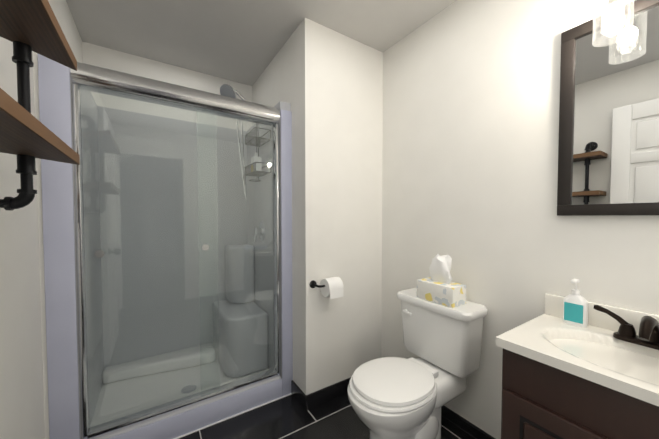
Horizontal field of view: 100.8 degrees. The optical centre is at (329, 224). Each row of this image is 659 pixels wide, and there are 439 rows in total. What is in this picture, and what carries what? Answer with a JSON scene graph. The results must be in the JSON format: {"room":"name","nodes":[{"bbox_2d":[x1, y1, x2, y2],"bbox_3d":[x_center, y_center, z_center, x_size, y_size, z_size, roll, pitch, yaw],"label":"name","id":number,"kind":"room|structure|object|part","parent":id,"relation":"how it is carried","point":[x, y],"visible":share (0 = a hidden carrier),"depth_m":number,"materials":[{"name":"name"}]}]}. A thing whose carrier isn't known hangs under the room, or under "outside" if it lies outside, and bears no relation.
{"room":"bathroom","nodes":[
{"label":"bathroom","id":0,"kind":"room"},
{"bbox_2d":[0,0,82,438],"bbox_3d":[-0.772,-0.004,0.370,0.136,2.400,3.743,-1,2,-33],"label":"wall","id":1,"kind":"structure","parent":0,"point":[21,393],"depth_m":1.03,"materials":[{"name":"paint"}]},
{"bbox_2d":[0,0,79,210],"bbox_3d":[-0.785,-0.345,0.629,0.206,0.657,0.610,-1,2,-33],"label":"shelf","id":2,"kind":"object","parent":1,"relation":"attached to","point":[27,28],"visible":1,"depth_m":0.74,"materials":[{"name":"brown wood"}]},
{"bbox_2d":[38,54,292,438],"bbox_3d":[-0.748,0.210,1.515,1.189,1.905,0.018,-1,2,-33],"label":"trim","id":3,"kind":"structure","parent":1,"relation":"attached to","point":[59,242],"depth_m":1.23,"materials":[{"name":"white paint"}]},
{"bbox_2d":[82,41,251,130],"bbox_3d":[-1.222,-0.059,2.250,1.165,2.400,0.100,-1,2,-33],"label":"wall","id":4,"kind":"structure","parent":0,"point":[104,57],"depth_m":2.10,"materials":[{"name":"paint"}]},
{"bbox_2d":[70,76,290,438],"bbox_3d":[-0.971,0.172,1.871,1.165,1.960,0.821,-1,2,-33],"label":"shower stall","id":5,"kind":"object","parent":4,"relation":"attached to","point":[191,155],"visible":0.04,"depth_m":2.00,"materials":[{"name":"clear glass"}]},
{"bbox_2d":[70,62,280,438],"bbox_3d":[-0.764,0.132,1.557,1.020,1.790,0.077,-1,2,-33],"label":"shower door","id":6,"kind":"structure","parent":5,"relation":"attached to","point":[92,78],"depth_m":1.47,"materials":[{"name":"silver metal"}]},
{"bbox_2d":[220,84,246,198],"bbox_3d":[-0.622,-0.575,1.959,0.122,0.772,0.314,2,2,45],"label":"shower head","id":7,"kind":"object","parent":5,"relation":"attached to","point":[227,90],"visible":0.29,"depth_m":1.97},
{"bbox_2d":[245,123,270,181],"bbox_3d":[-0.525,-0.583,1.981,0.122,0.528,0.236,-1,2,-33],"label":"shower caddy","id":8,"kind":"object","parent":7,"relation":"hanging from","point":[253,169],"depth_m":1.96,"materials":[{"name":"black metal"}]},
{"bbox_2d":[254,221,265,241],"bbox_3d":[-0.546,0.051,2.082,0.067,0.156,0.156,-1,2,-33],"label":"shower valve","id":9,"kind":"object","parent":5,"relation":"attached to","point":[262,233],"depth_m":2.06,"materials":[{"name":"silver metal"}]},
{"bbox_2d":[66,0,456,85],"bbox_3d":[0.026,-1.258,0.854,2.141,0.080,3.843,-1,2,-33],"label":"ceiling","id":10,"kind":"structure","parent":0,"point":[242,41],"depth_m":1.70,"materials":[{"name":"paint"}]},
{"bbox_2d":[252,18,382,394],"bbox_3d":[-0.144,-0.062,2.341,0.740,2.400,1.126,-1,2,-33],"label":"wall bump-out","id":11,"kind":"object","parent":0,"point":[326,83],"visible":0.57,"depth_m":1.80,"materials":[{"name":"paint"}]},
{"bbox_2d":[309,277,342,298],"bbox_3d":[-0.010,0.385,1.689,0.186,0.112,0.133,-1,2,-33],"label":"toilet paper holder","id":12,"kind":"object","parent":11,"relation":"attached to","point":[332,287],"visible":1,"depth_m":1.66,"materials":[{"name":"black"}]},
{"bbox_2d":[179,394,466,438],"bbox_3d":[0.286,1.232,0.528,2.141,0.080,2.891,-1,2,-33],"label":"floor","id":13,"kind":"structure","parent":0,"point":[287,417],"depth_m":1.58,"materials":[{"name":"black tile"}]},
{"bbox_2d":[302,377,350,411],"bbox_3d":[0.102,1.106,1.857,0.611,0.095,0.016,-1,2,-33],"label":"baseboard","id":14,"kind":"structure","parent":13,"relation":"on","point":[312,400],"depth_m":1.76,"materials":[{"name":"black tile"}]},
{"bbox_2d":[347,288,487,438],"bbox_3d":[0.394,0.789,1.383,0.691,0.755,0.459,-1,2,-33],"label":"toilet","id":15,"kind":"object","parent":13,"relation":"on","point":[395,398],"visible":1,"depth_m":1.32,"materials":[{"name":"white ceramic"}]},
{"bbox_2d":[417,254,465,307],"bbox_3d":[0.599,0.283,1.468,0.120,0.252,0.220,-1,2,-33],"label":"tissue box","id":16,"kind":"object","parent":15,"relation":"on","point":[438,286],"visible":1,"depth_m":1.43,"materials":[{"name":"white cardboard"}]},
{"bbox_2d":[441,405,495,438],"bbox_3d":[1.073,1.131,0.995,0.012,0.095,2.517,-1,2,-33],"label":"baseboard","id":17,"kind":"structure","parent":13,"relation":"on","point":[464,427],"depth_m":1.50,"materials":[{"name":"black tile"}]},
{"bbox_2d":[496,293,658,438],"bbox_3d":[0.916,0.745,0.814,0.457,0.878,0.610,-1,2,-33],"label":"bathroom vanity","id":18,"kind":"object","parent":13,"relation":"on","point":[593,379],"visible":0.9,"depth_m":0.84,"materials":[{"name":"brown wood"}]},
{"bbox_2d":[563,279,587,327],"bbox_3d":[0.948,0.298,1.052,0.053,0.176,0.070,-1,2,-33],"label":"soap bottle","id":19,"kind":"object","parent":18,"relation":"on","point":[575,307],"visible":1,"depth_m":1.04,"materials":[{"name":"white plastic"}]},
{"bbox_2d":[593,305,658,349],"bbox_3d":[1.004,0.340,0.859,0.145,0.104,0.270,-1,2,-33],"label":"faucet","id":20,"kind":"object","parent":18,"relation":"on","point":[648,336],"visible":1,"depth_m":0.88,"materials":[{"name":"black metal"}]},
{"bbox_2d":[381,0,658,438],"bbox_3d":[1.141,-0.021,0.958,0.100,2.400,2.637,-1,2,-33],"label":"wall","id":21,"kind":"structure","parent":0,"point":[471,96],"depth_m":1.37,"materials":[{"name":"paint"}]},
{"bbox_2d":[557,0,658,215],"bbox_3d":[1.109,-0.401,0.881,0.024,0.741,0.582,-1,2,-33],"label":"mirror","id":22,"kind":"object","parent":21,"relation":"attached to","point":[608,155],"visible":1,"depth_m":1.00,"materials":[{"name":"black"}]},
{"bbox_2d":[592,0,633,46],"bbox_3d":[1.052,-0.755,0.832,0.162,0.253,0.346,-1,2,-33],"label":"sconce","id":23,"kind":"object","parent":21,"relation":"attached to","point":[613,13],"visible":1,"depth_m":0.91,"materials":[{"name":"clear glass"}]},
{"bbox_3d":[0.956,-0.736,0.919,0.054,0.119,0.054,-1,2,-33],"label":"bulb","id":24,"kind":"part","parent":23,"relation":"part of","materials":[{"name":"white glass"}]}
]}

